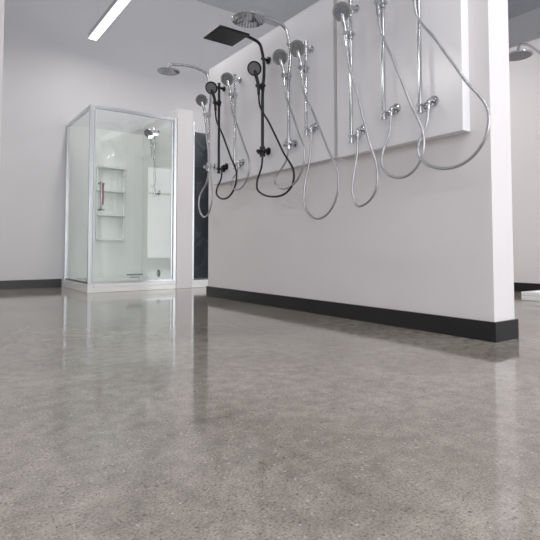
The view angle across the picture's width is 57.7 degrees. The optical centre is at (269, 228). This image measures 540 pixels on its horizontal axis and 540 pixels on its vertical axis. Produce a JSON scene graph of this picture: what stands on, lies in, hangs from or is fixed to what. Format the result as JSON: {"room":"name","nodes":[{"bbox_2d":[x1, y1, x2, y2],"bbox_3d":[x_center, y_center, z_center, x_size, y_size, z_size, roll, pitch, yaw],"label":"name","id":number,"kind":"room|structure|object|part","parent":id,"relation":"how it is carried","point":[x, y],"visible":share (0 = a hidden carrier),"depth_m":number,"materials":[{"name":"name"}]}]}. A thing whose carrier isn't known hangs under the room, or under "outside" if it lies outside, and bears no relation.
{"room":"store","nodes":[
{"label":"store","id":0,"kind":"room"},
{"bbox_2d":[0,0,4,166],"bbox_3d":[-2.506,-1.450,3.468,1.070,4.100,0.250,2,-3,-35],"label":"structural column","id":1,"kind":"structure","parent":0,"point":[1,1],"depth_m":3.66,"materials":[{"name":"paint"}]},
{"bbox_2d":[0,0,275,286],"bbox_3d":[-2.103,-1.320,6.456,11.000,4.100,0.150,2,-3,-35],"label":"wall","id":2,"kind":"structure","parent":0,"point":[52,70],"depth_m":6.08,"materials":[{"name":"paint"}]},
{"bbox_2d":[0,279,61,289],"bbox_3d":[-4.535,0.598,4.536,4.910,0.100,0.012,2,-3,-35],"label":"baseboard","id":3,"kind":"structure","parent":2,"relation":"attached to","point":[40,283],"depth_m":5.76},
{"bbox_2d":[144,108,192,288],"bbox_3d":[-1.317,-0.339,6.224,0.200,2.120,1.070,2,-3,-35],"label":"wall","id":4,"kind":"structure","parent":0,"point":[184,117],"depth_m":5.79,"materials":[{"name":"paint"}]},
{"bbox_2d":[0,287,539,539],"bbox_3d":[0.786,0.602,2.318,11.000,0.100,10.900,2,-3,-35],"label":"floor","id":5,"kind":"structure","parent":0,"point":[184,413],"depth_m":1.26,"materials":[{"name":"concrete"}]},
{"bbox_2d":[63,104,176,292],"bbox_3d":[-1.790,-0.295,5.847,0.995,2.000,1.120,2,-3,-35],"label":"shower enclosure","id":6,"kind":"object","parent":5,"relation":"on","point":[121,187],"visible":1,"depth_m":6.16,"materials":[{"name":"white glass"}]},
{"bbox_3d":[-1.786,-0.343,5.210,0.070,0.314,0.075,2,-3,-35],"label":"door handle","id":7,"kind":"part","parent":6,"relation":"part of","materials":[{"name":"silver metal"}]},
{"bbox_2d":[63,277,175,292],"bbox_3d":[-1.806,0.660,5.828,0.995,0.090,1.065,2,-3,-35],"label":"tray","id":8,"kind":"object","parent":6,"relation":"attached to","point":[100,284],"depth_m":5.47,"materials":[{"name":"white plastic"}]},
{"bbox_3d":[-1.495,-1.089,6.107,0.070,0.209,0.034,2,-3,-35],"label":"handle","id":9,"kind":"part","parent":6,"relation":"part of","materials":[{"name":"silver metal"}]},
{"bbox_2d":[192,121,208,287],"bbox_3d":[-0.841,-0.339,6.573,0.960,2.150,1.045,2,-3,-35],"label":"bay","id":10,"kind":"object","parent":5,"relation":"on","point":[200,153],"visible":0.27,"depth_m":7.06,"materials":[{"name":"black tile"}]},
{"bbox_3d":[-0.928,-0.338,5.890,0.025,1.910,0.035,2,-3,-35],"label":"frame post","id":11,"kind":"part","parent":10,"relation":"part of","materials":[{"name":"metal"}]},
{"bbox_2d":[192,278,207,287],"bbox_3d":[-0.840,0.690,6.526,0.960,0.090,1.040,2,-3,-35],"label":"tray","id":12,"kind":"object","parent":10,"relation":"attached to","point":[196,282],"depth_m":5.90,"materials":[{"name":"white plastic"}]},
{"bbox_2d":[521,290,539,300],"bbox_3d":[2.892,0.600,4.282,0.867,0.075,0.950,2,-3,-35],"label":"shower tray","id":13,"kind":"object","parent":5,"relation":"on","point":[534,295],"visible":1,"depth_m":4.36,"materials":[{"name":"white plastic"}]},
{"bbox_2d":[208,0,514,321],"bbox_3d":[0.324,-0.514,3.696,0.190,2.250,2.940,2,-3,-35],"label":"wall","id":14,"kind":"structure","parent":0,"point":[429,240],"depth_m":2.88,"materials":[{"name":"white paint"}]},
{"bbox_2d":[168,63,215,171],"bbox_3d":[-0.726,-1.030,4.531,0.487,0.973,0.100,2,-3,-35],"label":"riser pipe","id":15,"kind":"object","parent":14,"relation":"attached to","point":[206,166],"visible":0.77,"depth_m":4.62,"materials":[{"name":"silver metal"}]},
{"bbox_2d":[157,67,207,106],"bbox_3d":[-0.801,-1.299,4.489,0.478,0.292,0.200,2,-3,-35],"label":"shower head","id":16,"kind":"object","parent":15,"relation":"attached to","point":[200,98],"depth_m":4.48,"materials":[{"name":"silver metal"}]},
{"bbox_2d":[158,68,177,75],"bbox_3d":[-0.914,-1.410,4.413,0.180,0.004,0.178,2,-3,-35],"label":"nozzles","id":17,"kind":"object","parent":16,"relation":"attached to","point":[163,68],"visible":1,"depth_m":4.40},
{"bbox_2d":[198,122,212,217],"bbox_3d":[-0.600,-0.556,4.619,0.052,0.908,0.286,2,-3,-35],"label":"hose","id":18,"kind":"object","parent":15,"relation":"attached to","point":[209,171],"visible":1,"depth_m":4.57,"materials":[{"name":"silver metal"}]},
{"bbox_2d":[201,102,211,122],"bbox_3d":[-0.607,-1.103,4.619,0.112,0.209,0.060,2,-3,-35],"label":"slider","id":19,"kind":"object","parent":15,"relation":"attached to","point":[208,114],"depth_m":4.61,"materials":[{"name":"silver metal"}]},
{"bbox_3d":[-0.623,-1.104,4.604,0.070,0.209,0.034,2,-3,-35],"label":"handle","id":20,"kind":"part","parent":19,"relation":"part of","materials":[{"name":"silver metal"}]},
{"bbox_2d":[205,81,237,199],"bbox_3d":[-0.404,-0.799,4.328,0.187,1.089,0.408,2,-3,-35],"label":"shower rail","id":21,"kind":"object","parent":14,"relation":"attached to","point":[211,87],"visible":1,"depth_m":4.45,"materials":[{"name":"black metal"}]},
{"bbox_3d":[-0.514,-1.180,4.463,0.070,0.209,0.034,2,-3,-35],"label":"handle","id":22,"kind":"part","parent":21,"relation":"part of","materials":[{"name":"black metal"}]},
{"bbox_2d":[221,72,249,189],"bbox_3d":[-0.265,-0.838,4.134,0.187,1.029,0.328,2,-3,-35],"label":"shower rail","id":23,"kind":"object","parent":14,"relation":"attached to","point":[227,78],"visible":1,"depth_m":4.23,"materials":[{"name":"silver metal"}]},
{"bbox_3d":[-0.351,-1.190,4.236,0.070,0.209,0.034,2,-3,-35],"label":"handle","id":24,"kind":"part","parent":23,"relation":"part of","materials":[{"name":"silver metal"}]},
{"bbox_2d":[246,35,270,156],"bbox_3d":[-0.173,-1.048,3.832,0.397,0.948,0.100,2,-3,-35],"label":"riser pipe","id":25,"kind":"object","parent":14,"relation":"attached to","point":[262,150],"visible":0.69,"depth_m":3.90,"materials":[{"name":"black metal"}]},
{"bbox_2d":[203,25,261,75],"bbox_3d":[-0.264,-1.343,3.780,0.428,0.257,0.260,2,-3,-35],"label":"shower head","id":26,"kind":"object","parent":25,"relation":"attached to","point":[221,34],"depth_m":3.74,"materials":[{"name":"black metal"}]},
{"bbox_2d":[253,70,265,94],"bbox_3d":[-0.091,-1.165,3.896,0.112,0.209,0.060,2,-3,-35],"label":"slider","id":27,"kind":"object","parent":25,"relation":"attached to","point":[262,85],"depth_m":3.88,"materials":[{"name":"black metal"}]},
{"bbox_3d":[-0.106,-1.166,3.881,0.070,0.209,0.034,2,-3,-35],"label":"handle","id":28,"kind":"part","parent":27,"relation":"part of","materials":[{"name":"metal"}]},
{"bbox_2d":[256,95,294,197],"bbox_3d":[0.039,-0.654,3.727,0.052,0.848,0.507,2,-3,-35],"label":"hose","id":29,"kind":"object","parent":25,"relation":"attached to","point":[263,113],"visible":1,"depth_m":3.73,"materials":[{"name":"black metal"}]},
{"bbox_2d":[213,0,337,184],"bbox_3d":[-0.039,-1.010,4.024,0.045,1.130,1.680,2,-3,-35],"label":"display panel","id":30,"kind":"object","parent":14,"relation":"attached to","point":[317,25],"depth_m":3.81,"materials":[{"name":"white"}]},
{"bbox_2d":[263,15,297,149],"bbox_3d":[0.015,-1.061,3.549,0.421,0.949,0.100,2,-3,-35],"label":"riser pipe","id":31,"kind":"object","parent":14,"relation":"attached to","point":[289,143],"visible":0.64,"depth_m":3.62,"materials":[{"name":"silver metal"}]},
{"bbox_2d":[231,11,287,64],"bbox_3d":[-0.070,-1.353,3.501,0.438,0.292,0.240,2,-3,-35],"label":"shower head","id":32,"kind":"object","parent":31,"relation":"attached to","point":[278,54],"depth_m":3.48,"materials":[{"name":"silver metal"}]},
{"bbox_2d":[234,13,263,27],"bbox_3d":[-0.151,-1.462,3.448,0.214,0.004,0.212,2,-3,-35],"label":"nozzles","id":33,"kind":"object","parent":32,"relation":"attached to","point":[246,13],"visible":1,"depth_m":3.44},
{"bbox_2d":[279,59,291,85],"bbox_3d":[0.107,-1.157,3.619,0.112,0.209,0.060,2,-3,-35],"label":"slider","id":34,"kind":"object","parent":31,"relation":"attached to","point":[288,75],"depth_m":3.60,"materials":[{"name":"silver metal"}]},
{"bbox_3d":[0.092,-1.158,3.604,0.070,0.209,0.034,2,-3,-35],"label":"handle","id":35,"kind":"part","parent":34,"relation":"part of","materials":[{"name":"silver metal"}]},
{"bbox_2d":[274,86,305,189],"bbox_3d":[0.146,-0.676,3.577,0.052,0.778,0.375,2,-3,-35],"label":"hose","id":36,"kind":"object","parent":31,"relation":"attached to","point":[285,95],"visible":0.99,"depth_m":3.53,"materials":[{"name":"silver metal"}]},
{"bbox_2d":[289,40,339,219],"bbox_3d":[0.319,-0.699,3.309,0.187,1.279,0.408,2,-3,-35],"label":"shower rail","id":37,"kind":"object","parent":14,"relation":"attached to","point":[297,48],"visible":1,"depth_m":3.43,"materials":[{"name":"silver metal"}]},
{"bbox_3d":[0.209,-1.165,3.448,0.070,0.209,0.034,2,-3,-35],"label":"handle","id":38,"kind":"part","parent":37,"relation":"part of","materials":[{"name":"silver metal"}]},
{"bbox_2d":[332,0,378,206],"bbox_3d":[0.538,-0.790,2.971,0.187,1.326,0.289,2,-3,-35],"label":"shower rail","id":39,"kind":"object","parent":14,"relation":"attached to","point":[342,10],"visible":1,"depth_m":3.04,"materials":[{"name":"silver metal"}]},
{"bbox_3d":[0.463,-1.252,3.061,0.070,0.209,0.034,2,-3,-35],"label":"handle","id":40,"kind":"part","parent":39,"relation":"part of","materials":[{"name":"silver metal"}]},
{"bbox_2d":[206,286,518,342],"bbox_3d":[0.324,0.561,3.649,0.214,0.097,2.964,2,-3,-35],"label":"baseboard","id":41,"kind":"structure","parent":14,"relation":"attached to","point":[499,331],"depth_m":2.93,"materials":[{"name":"black"}]},
{"bbox_2d":[374,0,424,178],"bbox_3d":[0.709,-0.909,2.736,0.187,1.269,0.348,2,-3,-35],"label":"shower rail","id":42,"kind":"object","parent":14,"relation":"attached to","point":[380,4],"visible":1,"depth_m":2.83,"materials":[{"name":"silver metal"}]},
{"bbox_3d":[0.617,-1.351,2.850,0.070,0.209,0.034,2,-3,-35],"label":"handle","id":43,"kind":"part","parent":42,"relation":"part of","materials":[{"name":"silver metal"}]},
{"bbox_2d":[337,0,469,158],"bbox_3d":[0.741,-1.054,2.914,0.065,1.140,0.925,2,-3,-35],"label":"display panel","id":44,"kind":"object","parent":14,"relation":"attached to","point":[447,20],"depth_m":2.82,"materials":[{"name":"white"}]},
{"bbox_2d":[412,0,490,169],"bbox_3d":[0.889,-0.915,2.484,0.187,1.239,0.458,2,-3,-35],"label":"shower rail","id":45,"kind":"object","parent":14,"relation":"attached to","point":[432,101],"visible":1,"depth_m":2.61,"materials":[{"name":"silver metal"}]},
{"bbox_2d":[196,0,539,26],"bbox_3d":[0.786,-3.594,2.501,11.000,0.100,10.900,2,-3,-35],"label":"ceiling","id":46,"kind":"structure","parent":0,"point":[282,11],"depth_m":7.35,"materials":[{"name":"paint"}]},
{"bbox_2d":[88,0,129,40],"bbox_3d":[-1.528,-2.835,4.983,0.100,1.200,1.880,2,-3,-35],"label":"linear pendant light","id":47,"kind":"object","parent":46,"relation":"hanging from","point":[116,6],"visible":1,"depth_m":5.21,"materials":[{"name":"plastic"}]},
{"bbox_2d":[508,7,539,47],"bbox_3d":[5.421,-1.363,5.467,0.100,4.100,10.500,2,-3,-35],"label":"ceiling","id":48,"kind":"structure","parent":0,"point":[523,28],"depth_m":7.55,"materials":[{"name":"paint"}]},
{"bbox_2d":[509,38,539,283],"bbox_3d":[2.474,-0.647,5.821,0.150,2.700,6.150,2,-3,-35],"label":"wall","id":49,"kind":"structure","parent":0,"point":[524,75],"depth_m":5.28,"materials":[{"name":"white paint"}]},
{"bbox_2d":[514,282,539,291],"bbox_3d":[2.408,0.651,5.718,0.012,0.097,6.150,2,-3,-35],"label":"baseboard","id":50,"kind":"structure","parent":49,"relation":"attached to","point":[520,287],"depth_m":5.25,"materials":[{"name":"black"}]},
{"bbox_2d":[509,43,539,60],"bbox_3d":[2.589,-1.683,4.775,0.931,0.167,0.260,2,-3,-35],"label":"shower","id":51,"kind":"object","parent":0,"point":[517,55],"depth_m":4.58,"materials":[{"name":"silver metal"}]}
]}

